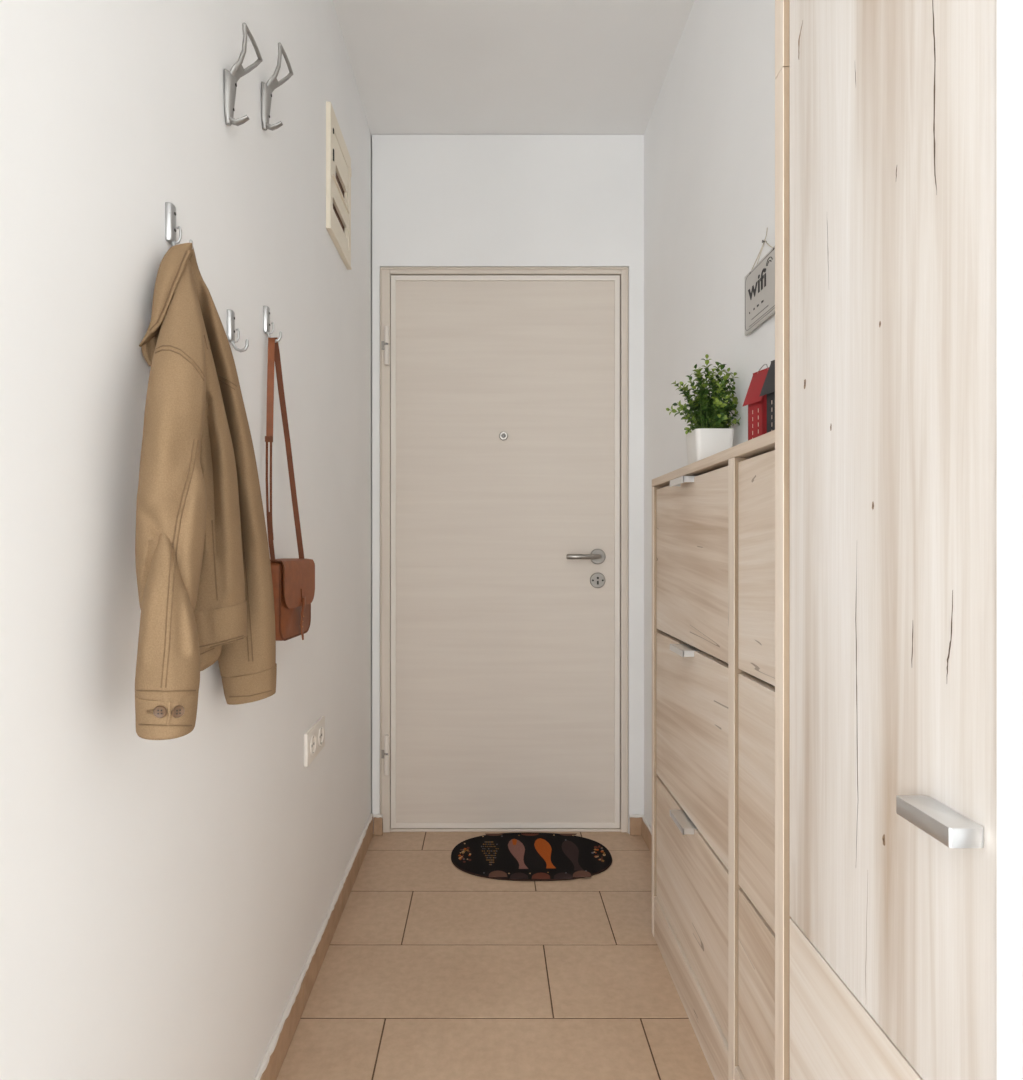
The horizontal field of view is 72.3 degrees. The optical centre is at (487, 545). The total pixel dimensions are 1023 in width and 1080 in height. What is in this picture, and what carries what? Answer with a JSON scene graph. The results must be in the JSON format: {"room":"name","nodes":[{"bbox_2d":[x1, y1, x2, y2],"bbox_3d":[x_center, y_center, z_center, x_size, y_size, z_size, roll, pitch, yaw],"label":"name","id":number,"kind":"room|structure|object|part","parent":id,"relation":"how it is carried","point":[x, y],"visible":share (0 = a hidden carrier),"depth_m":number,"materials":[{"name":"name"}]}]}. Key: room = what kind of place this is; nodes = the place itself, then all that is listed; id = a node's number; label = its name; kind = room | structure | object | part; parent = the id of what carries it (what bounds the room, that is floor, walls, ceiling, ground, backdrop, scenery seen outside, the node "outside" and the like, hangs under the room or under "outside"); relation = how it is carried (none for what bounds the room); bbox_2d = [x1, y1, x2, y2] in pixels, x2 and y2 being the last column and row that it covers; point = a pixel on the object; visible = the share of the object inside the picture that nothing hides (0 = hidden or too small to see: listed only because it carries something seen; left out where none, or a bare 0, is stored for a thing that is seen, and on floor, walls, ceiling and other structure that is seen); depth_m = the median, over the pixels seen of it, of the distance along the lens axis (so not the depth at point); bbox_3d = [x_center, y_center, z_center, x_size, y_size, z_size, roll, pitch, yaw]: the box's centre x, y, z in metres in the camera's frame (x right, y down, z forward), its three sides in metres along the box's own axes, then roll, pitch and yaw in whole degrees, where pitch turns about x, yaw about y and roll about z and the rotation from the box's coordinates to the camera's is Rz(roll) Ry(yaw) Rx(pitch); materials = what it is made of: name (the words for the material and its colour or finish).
{"room":"apartment entrance hallway","nodes":[
{"label":"apartment entrance hallway","id":0,"kind":"room"},
{"bbox_2d":[0,0,371,1079],"bbox_3d":[-0.487,-0.226,1.535,0.120,2.551,2.430,0,0,0],"label":"wall","id":1,"kind":"structure","parent":0,"point":[164,904],"depth_m":0.89,"materials":[{"name":"paint"}]},
{"bbox_2d":[165,202,192,248],"bbox_3d":[-0.410,-0.421,0.934,0.033,0.068,0.017,0,0,0],"label":"wall hook","id":2,"kind":"object","parent":1,"relation":"attached to","point":[170,209],"visible":0.8,"depth_m":0.93,"materials":[{"name":"silver metal"}]},
{"bbox_3d":[-0.422,-0.430,0.934,0.010,0.050,0.017,0,0,0],"label":"wall plate","id":3,"kind":"part","parent":2,"relation":"part of","materials":[{"name":"silver metal"}]},
{"bbox_2d":[135,243,276,739],"bbox_3d":[-0.375,-0.083,0.923,0.110,0.650,0.440,0,0,-4],"label":"jacket","id":4,"kind":"object","parent":2,"relation":"hanging from","point":[204,575],"visible":1,"depth_m":0.83,"materials":[{"name":"brown fabric"}]},
{"bbox_3d":[-0.410,0.101,1.030,0.034,0.167,0.031,0,0,0],"label":"panel","id":5,"kind":"part","parent":4,"relation":"part of","materials":[{"name":"brown fabric"}]},
{"bbox_3d":[-0.377,-0.146,0.958,0.093,0.474,0.126,0,0,0],"label":"panel","id":6,"kind":"part","parent":4,"relation":"part of","materials":[{"name":"brown fabric"}]},
{"bbox_2d":[227,310,248,351],"bbox_3d":[-0.410,-0.353,1.152,0.033,0.068,0.017,0,0,0],"label":"wall hook","id":7,"kind":"object","parent":1,"relation":"attached to","point":[231,329],"visible":0.99,"depth_m":1.15,"materials":[{"name":"silver metal"}]},
{"bbox_3d":[-0.422,-0.362,1.152,0.010,0.050,0.017,0,0,0],"label":"wall plate","id":8,"kind":"part","parent":7,"relation":"part of","materials":[{"name":"silver metal"}]},
{"bbox_2d":[224,22,262,125],"bbox_3d":[-0.403,-0.754,1.138,0.049,0.138,0.084,0,0,0],"label":"coat hook","id":9,"kind":"object","parent":1,"relation":"attached to","point":[231,77],"visible":1,"depth_m":1.13,"materials":[{"name":"silver metal"}]},
{"bbox_3d":[-0.418,-0.727,1.139,0.019,0.082,0.030,0,0,0],"label":"wall plate","id":10,"kind":"part","parent":9,"relation":"part of","materials":[{"name":"silver metal"}]},
{"bbox_3d":[-0.401,-0.788,1.138,0.046,0.070,0.084,0,0,0],"label":"arm","id":11,"kind":"part","parent":9,"relation":"part of","materials":[{"name":"silver metal"}]},
{"bbox_2d":[263,306,281,342],"bbox_3d":[-0.410,-0.423,1.338,0.033,0.068,0.017,0,0,0],"label":"wall hook","id":12,"kind":"object","parent":1,"relation":"attached to","point":[266,310],"visible":1,"depth_m":1.33,"materials":[{"name":"silver metal"}]},
{"bbox_3d":[-0.422,-0.432,1.338,0.010,0.050,0.017,0,0,0],"label":"wall plate","id":13,"kind":"part","parent":12,"relation":"part of","materials":[{"name":"silver metal"}]},
{"bbox_2d":[265,337,314,640],"bbox_3d":[-0.388,-0.109,1.344,0.069,0.583,0.175,0,0,4],"label":"shoulder bag","id":14,"kind":"object","parent":12,"relation":"hanging from","point":[293,579],"visible":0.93,"depth_m":1.32,"materials":[{"name":"brown leather"}]},
{"bbox_2d":[261,42,292,130],"bbox_3d":[-0.403,-0.857,1.324,0.049,0.138,0.084,0,0,0],"label":"coat hook","id":15,"kind":"object","parent":1,"relation":"attached to","point":[267,88],"visible":1,"depth_m":1.32,"materials":[{"name":"silver metal"}]},
{"bbox_3d":[-0.418,-0.830,1.325,0.019,0.082,0.030,0,0,0],"label":"wall plate","id":16,"kind":"part","parent":15,"relation":"part of","materials":[{"name":"silver metal"}]},
{"bbox_3d":[-0.401,-0.891,1.324,0.046,0.070,0.084,0,0,0],"label":"arm","id":17,"kind":"part","parent":15,"relation":"part of","materials":[{"name":"silver metal"}]},
{"bbox_2d":[254,813,372,1079],"bbox_3d":[-0.422,1.009,1.429,0.017,0.083,2.219,0,0,0],"label":"baseboard","id":18,"kind":"structure","parent":1,"relation":"attached to","point":[269,1068],"depth_m":1.64,"materials":[{"name":"tile"}]},
{"bbox_2d":[304,716,324,766],"bbox_3d":[-0.421,0.475,1.711,0.012,0.078,0.173,0,0,0],"label":"wall socket","id":19,"kind":"object","parent":1,"relation":"attached to","point":[314,738],"visible":1,"depth_m":1.69,"materials":[{"name":"plastic"}]},
{"bbox_2d":[326,102,351,269],"bbox_3d":[-0.419,-1.004,1.982,0.015,0.335,0.278,0,0,0],"label":"box","id":20,"kind":"object","parent":1,"relation":"attached to","point":[338,160],"visible":1,"depth_m":1.95,"materials":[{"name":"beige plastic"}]},
{"bbox_2d":[276,832,714,1079],"bbox_3d":[0.000,1.080,-0.885,4.240,0.060,7.270,0,0,0],"label":"floor","id":21,"kind":"structure","parent":0,"point":[431,969],"depth_m":1.70,"materials":[{"name":"tile"}]},
{"bbox_2d":[451,832,611,880],"bbox_3d":[0.146,1.046,2.372,0.543,0.007,0.362,0,0,0],"label":"doormat","id":22,"kind":"object","parent":21,"relation":"on","point":[523,856],"visible":1,"depth_m":2.35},
{"bbox_2d":[652,430,774,1079],"bbox_3d":[0.495,0.435,1.446,0.139,1.230,0.912,0,0,0],"label":"cabinet","id":23,"kind":"object","parent":21,"relation":"on","point":[713,516],"visible":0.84,"depth_m":1.38,"materials":[{"name":"brown wood"}]},
{"bbox_3d":[0.505,0.445,1.891,0.120,1.210,0.022,0,0,0],"label":"panel","id":24,"kind":"part","parent":23,"relation":"part of","materials":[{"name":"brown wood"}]},
{"bbox_3d":[0.445,-0.146,1.585,0.038,0.015,0.110,0,0,0],"label":"handle","id":25,"kind":"part","parent":23,"relation":"part of","materials":[{"name":"silver metal"}]},
{"bbox_3d":[0.445,0.625,1.585,0.038,0.015,0.110,0,0,0],"label":"handle","id":26,"kind":"part","parent":23,"relation":"part of","materials":[{"name":"silver metal"}]},
{"bbox_3d":[0.445,0.236,1.585,0.038,0.015,0.110,0,0,0],"label":"handle","id":27,"kind":"part","parent":23,"relation":"part of","materials":[{"name":"silver metal"}]},
{"bbox_3d":[0.501,0.035,1.587,0.098,0.373,0.582,0,0,0],"label":"drawer","id":28,"kind":"part","parent":23,"relation":"part of","materials":[{"name":"brown wood"}]},
{"bbox_3d":[0.501,0.421,1.587,0.098,0.380,0.582,0,0,0],"label":"drawer","id":29,"kind":"part","parent":23,"relation":"part of","materials":[{"name":"brown wood"}]},
{"bbox_3d":[0.501,0.778,1.587,0.098,0.318,0.582,0,0,0],"label":"drawer","id":30,"kind":"part","parent":23,"relation":"part of","materials":[{"name":"brown wood"}]},
{"bbox_2d":[666,354,740,464],"bbox_3d":[0.486,-0.302,1.584,0.161,0.243,0.145,0,0,15],"label":"potted plant","id":31,"kind":"object","parent":23,"relation":"on","point":[712,435],"visible":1,"depth_m":1.55,"materials":[{"name":"green plant"}]},
{"bbox_3d":[0.499,-0.219,1.580,0.086,0.078,0.090,0,0,0],"label":"pot","id":32,"kind":"part","parent":31,"relation":"part of","materials":[{"name":"white ceramic"}]},
{"bbox_3d":[0.505,0.445,1.280,0.120,1.210,0.030,0,0,0],"label":"divider panel","id":33,"kind":"part","parent":23,"relation":"part of","materials":[{"name":"brown wood"}]},
{"bbox_2d":[742,364,768,439],"bbox_3d":[0.495,-0.253,1.263,0.045,0.146,0.054,0,0,-15],"label":"lantern","id":34,"kind":"object","parent":23,"relation":"on","point":[757,406],"visible":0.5,"depth_m":1.26,"materials":[{"name":"red paint"}]},
{"bbox_3d":[0.501,0.035,1.139,0.098,0.373,0.250,0,0,0],"label":"drawer","id":35,"kind":"part","parent":23,"relation":"part of","materials":[{"name":"brown wood"}]},
{"bbox_3d":[0.501,0.421,1.139,0.098,0.380,0.250,0,0,0],"label":"drawer","id":36,"kind":"part","parent":23,"relation":"part of","materials":[{"name":"brown wood"}]},
{"bbox_3d":[0.501,0.778,1.139,0.098,0.318,0.250,0,0,0],"label":"drawer","id":37,"kind":"part","parent":23,"relation":"part of","materials":[{"name":"brown wood"}]},
{"bbox_2d":[759,360,774,432],"bbox_3d":[0.494,-0.261,1.176,0.047,0.161,0.059,0,0,-15],"label":"lantern","id":38,"kind":"object","parent":23,"relation":"on","point":[768,388],"visible":0.25,"depth_m":1.18,"materials":[{"name":"grey paint"}]},
{"bbox_2d":[775,0,996,1079],"bbox_3d":[0.471,-0.100,0.767,0.187,2.300,0.418,0,0,0],"label":"wardrobe","id":39,"kind":"object","parent":21,"relation":"on","point":[886,110],"visible":0.99,"depth_m":0.72,"materials":[{"name":"brown wood"}]},
{"bbox_3d":[0.482,-0.100,0.962,0.164,2.300,0.026,0,0,0],"label":"panel","id":40,"kind":"part","parent":39,"relation":"part of","materials":[{"name":"brown wood"}]},
{"bbox_3d":[0.418,0.731,0.753,0.020,0.453,0.390,0,0,0],"label":"drawer","id":41,"kind":"part","parent":39,"relation":"part of","materials":[{"name":"brown wood"}]},
{"bbox_3d":[0.393,0.239,0.611,0.030,0.016,0.077,0,0,0],"label":"handle","id":42,"kind":"part","parent":39,"relation":"part of","materials":[{"name":"silver metal"}]},
{"bbox_2d":[372,135,643,833],"bbox_3d":[0.073,-0.225,2.650,0.990,2.549,0.200,0,0,0],"label":"wall","id":43,"kind":"structure","parent":0,"point":[438,200],"depth_m":2.55,"materials":[{"name":"paint"}]},
{"bbox_2d":[380,267,627,832],"bbox_3d":[0.059,0.015,2.617,0.909,2.070,0.205,0,0,0],"label":"door","id":44,"kind":"structure","parent":43,"relation":"in","point":[504,390],"depth_m":2.58,"materials":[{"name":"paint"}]},
{"bbox_3d":[0.348,0.039,2.543,0.129,0.019,0.056,0,0,0],"label":"lever handle","id":45,"kind":"part","parent":44,"relation":"part of","materials":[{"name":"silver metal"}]},
{"bbox_2d":[374,814,643,835],"bbox_3d":[0.076,1.012,2.544,0.982,0.076,0.016,0,0,0],"label":"baseboard","id":46,"kind":"structure","parent":43,"relation":"attached to","point":[635,819],"depth_m":2.54,"materials":[{"name":"tile"}]},
{"bbox_2d":[333,0,693,135],"bbox_3d":[0.000,-1.551,-0.885,4.240,0.100,7.270,0,0,0],"label":"ceiling","id":47,"kind":"structure","parent":0,"point":[420,67],"depth_m":2.16,"materials":[{"name":"paint"}]},
{"bbox_2d":[644,0,774,827],"bbox_3d":[0.628,-0.226,1.525,0.120,2.551,2.450,0,0,0],"label":"wall","id":48,"kind":"structure","parent":0,"point":[709,134],"depth_m":1.87,"materials":[{"name":"paint"}]},
{"bbox_2d":[641,816,651,853],"bbox_3d":[0.563,1.012,2.221,0.016,0.076,0.632,0,0,0],"label":"baseboard","id":49,"kind":"structure","parent":48,"relation":"attached to","point":[646,830],"depth_m":2.46,"materials":[{"name":"tile"}]},
{"bbox_3d":[0.564,-0.620,1.426,0.010,0.006,0.006,0,0,0],"label":"nail","id":50,"kind":"object","parent":48,"relation":"attached to","visible":0},
{"bbox_2d":[745,228,774,335],"bbox_3d":[0.561,-0.550,1.425,0.010,0.188,0.190,0,0,0],"label":"hanging sign","id":51,"kind":"object","parent":50,"relation":"hanging from","point":[760,281],"visible":0.85,"depth_m":1.43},
{"bbox_2d":[997,0,1022,1079],"bbox_3d":[1.262,-0.226,0.428,1.716,2.551,0.256,0,0,0],"label":"wall","id":52,"kind":"structure","parent":0,"point":[1009,12],"depth_m":0.54,"materials":[{"name":"paint"}]}
]}

